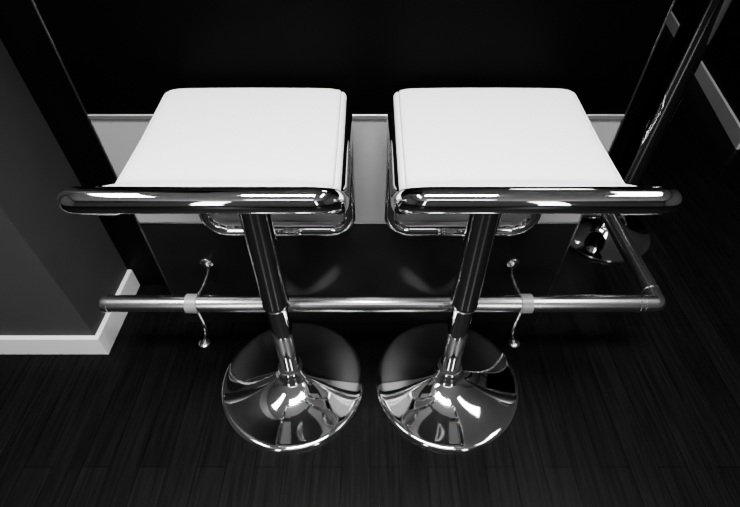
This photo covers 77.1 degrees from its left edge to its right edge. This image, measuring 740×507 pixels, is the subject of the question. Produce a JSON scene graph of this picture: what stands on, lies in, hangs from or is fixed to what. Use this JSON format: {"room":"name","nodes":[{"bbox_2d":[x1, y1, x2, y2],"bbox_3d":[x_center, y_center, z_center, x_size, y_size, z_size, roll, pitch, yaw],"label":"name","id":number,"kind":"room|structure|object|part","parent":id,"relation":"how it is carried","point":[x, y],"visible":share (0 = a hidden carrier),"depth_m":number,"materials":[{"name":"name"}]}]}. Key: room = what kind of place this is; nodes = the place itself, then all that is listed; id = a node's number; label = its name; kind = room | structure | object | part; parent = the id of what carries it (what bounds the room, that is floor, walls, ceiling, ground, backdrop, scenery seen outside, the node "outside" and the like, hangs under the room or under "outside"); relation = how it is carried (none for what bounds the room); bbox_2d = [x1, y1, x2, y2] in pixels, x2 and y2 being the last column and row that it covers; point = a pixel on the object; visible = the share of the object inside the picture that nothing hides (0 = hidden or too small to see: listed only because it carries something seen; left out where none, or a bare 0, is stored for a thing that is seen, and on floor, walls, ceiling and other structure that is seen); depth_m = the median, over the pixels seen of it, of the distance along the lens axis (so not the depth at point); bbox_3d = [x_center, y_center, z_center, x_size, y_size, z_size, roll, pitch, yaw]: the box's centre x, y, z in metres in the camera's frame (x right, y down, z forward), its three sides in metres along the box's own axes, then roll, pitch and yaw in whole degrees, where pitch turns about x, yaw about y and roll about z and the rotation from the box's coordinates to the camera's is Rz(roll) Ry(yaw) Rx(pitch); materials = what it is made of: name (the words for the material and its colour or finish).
{"room":"bar","nodes":[
{"label":"bar","id":0,"kind":"room"},
{"bbox_2d":[0,39,127,335],"bbox_3d":[-2.039,-0.734,0.590,2.422,2.688,0.269,0,45,0],"label":"wall","id":1,"kind":"structure","parent":0,"point":[56,266],"depth_m":1.22,"materials":[{"name":"grey paint"}]},
{"bbox_2d":[0,336,109,353],"bbox_3d":[-2.025,0.280,1.419,2.425,0.082,0.015,0,45,0],"label":"baseboard","id":2,"kind":"structure","parent":1,"relation":"attached to","point":[8,344],"depth_m":1.41,"materials":[{"name":"white wood"}]},
{"bbox_2d":[95,270,139,349],"bbox_3d":[-0.820,0.179,1.519,0.015,0.082,0.269,0,45,0],"label":"baseboard","id":3,"kind":"object","parent":1,"relation":"attached to","point":[108,330],"visible":0.84,"depth_m":1.49,"materials":[{"name":"white wood"}]},
{"bbox_2d":[0,0,166,284],"bbox_3d":[-1.931,-0.849,0.703,2.638,2.688,0.054,0,45,0],"label":"door frame","id":4,"kind":"structure","parent":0,"point":[23,35],"depth_m":1.17,"materials":[{"name":"black laminate"}]},
{"bbox_2d":[0,24,739,506],"bbox_3d":[0.000,0.444,1.343,6.500,0.038,6.750,0,45,0],"label":"floor","id":5,"kind":"structure","parent":0,"point":[615,409],"depth_m":1.32,"materials":[{"name":"black wood"}]},
{"bbox_2d":[56,88,364,452],"bbox_3d":[-0.226,0.080,1.056,0.420,0.881,0.444,0,45,0],"label":"bar stool","id":6,"kind":"object","parent":5,"relation":"on","point":[255,154],"visible":1,"depth_m":0.85,"materials":[{"name":"white leather"}]},
{"bbox_3d":[-0.229,-0.066,0.890,0.391,0.439,0.420,0,46,0],"label":"chrome frame","id":7,"kind":"part","parent":6,"relation":"part of","materials":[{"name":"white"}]},
{"bbox_2d":[31,0,675,322],"bbox_3d":[-0.030,-0.383,1.349,1.225,1.112,0.688,0,45,0],"label":"bar counter","id":8,"kind":"object","parent":5,"relation":"on","point":[119,58],"depth_m":0.93,"materials":[{"name":"black laminate"}]},
{"bbox_3d":[-0.607,-0.154,1.150,0.004,1.075,0.018,0,45,0],"label":"edge trim","id":9,"kind":"part","parent":8,"relation":"part of","materials":[{"name":"grey"}]},
{"bbox_3d":[-0.030,-0.416,0.882,1.150,0.325,0.009,0,46,0],"label":"panel","id":10,"kind":"part","parent":8,"relation":"part of","materials":[{"name":"black wood"}]},
{"bbox_3d":[-0.030,-0.297,1.000,1.150,0.010,0.012,0,46,0],"label":"strip trim","id":11,"kind":"part","parent":8,"relation":"part of","materials":[{"name":"white"}]},
{"bbox_3d":[-0.030,-0.191,1.111,1.150,0.298,0.008,0,46,0],"label":"light strip panel","id":12,"kind":"part","parent":8,"relation":"part of","materials":[{"name":"white plastic"}]},
{"bbox_3d":[-0.030,0.070,1.375,1.150,0.440,0.009,0,46,0],"label":"panel","id":13,"kind":"part","parent":8,"relation":"part of","materials":[{"name":"black wood"}]},
{"bbox_3d":[-0.030,-0.084,1.218,1.150,0.005,0.011,0,46,0],"label":"strip trim","id":14,"kind":"part","parent":8,"relation":"part of","materials":[{"name":"grey"}]},
{"bbox_2d":[99,214,665,347],"bbox_3d":[0.039,0.082,1.446,1.482,0.322,0.437,0,45,0],"label":"rail","id":15,"kind":"object","parent":8,"relation":"attached to","point":[651,299],"visible":0.89,"depth_m":1.21,"materials":[{"name":"metal"}]},
{"bbox_3d":[0.547,-0.154,1.150,0.004,1.075,0.018,0,45,0],"label":"edge trim","id":16,"kind":"part","parent":8,"relation":"part of","materials":[{"name":"grey"}]},
{"bbox_2d":[375,88,682,452],"bbox_3d":[0.226,0.080,1.056,0.420,0.881,0.444,0,45,0],"label":"bar stool","id":17,"kind":"object","parent":5,"relation":"on","point":[484,154],"visible":1,"depth_m":0.85,"materials":[{"name":"white leather"}]},
{"bbox_3d":[0.229,-0.066,0.890,0.391,0.439,0.420,0,46,0],"label":"chrome frame","id":18,"kind":"part","parent":17,"relation":"part of","materials":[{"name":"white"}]},
{"bbox_2d":[570,0,731,262],"bbox_3d":[0.915,-0.470,1.456,0.600,1.082,0.600,0,45,0],"label":"pole","id":19,"kind":"object","parent":5,"relation":"on","point":[701,20],"visible":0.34,"depth_m":1.45,"materials":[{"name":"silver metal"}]},
{"bbox_2d":[671,0,739,121],"bbox_3d":[2.074,-2.172,2.003,0.075,2.688,2.110,10,46,10],"label":"wall","id":20,"kind":"structure","parent":0,"point":[721,58],"depth_m":2.52,"materials":[{"name":"paint"}]},
{"bbox_2d":[666,11,739,149],"bbox_3d":[2.030,-1.262,2.940,0.015,0.075,2.110,10,46,10],"label":"baseboard","id":21,"kind":"structure","parent":20,"relation":"attached to","point":[729,121],"depth_m":2.51,"materials":[{"name":"white wood"}]}
]}

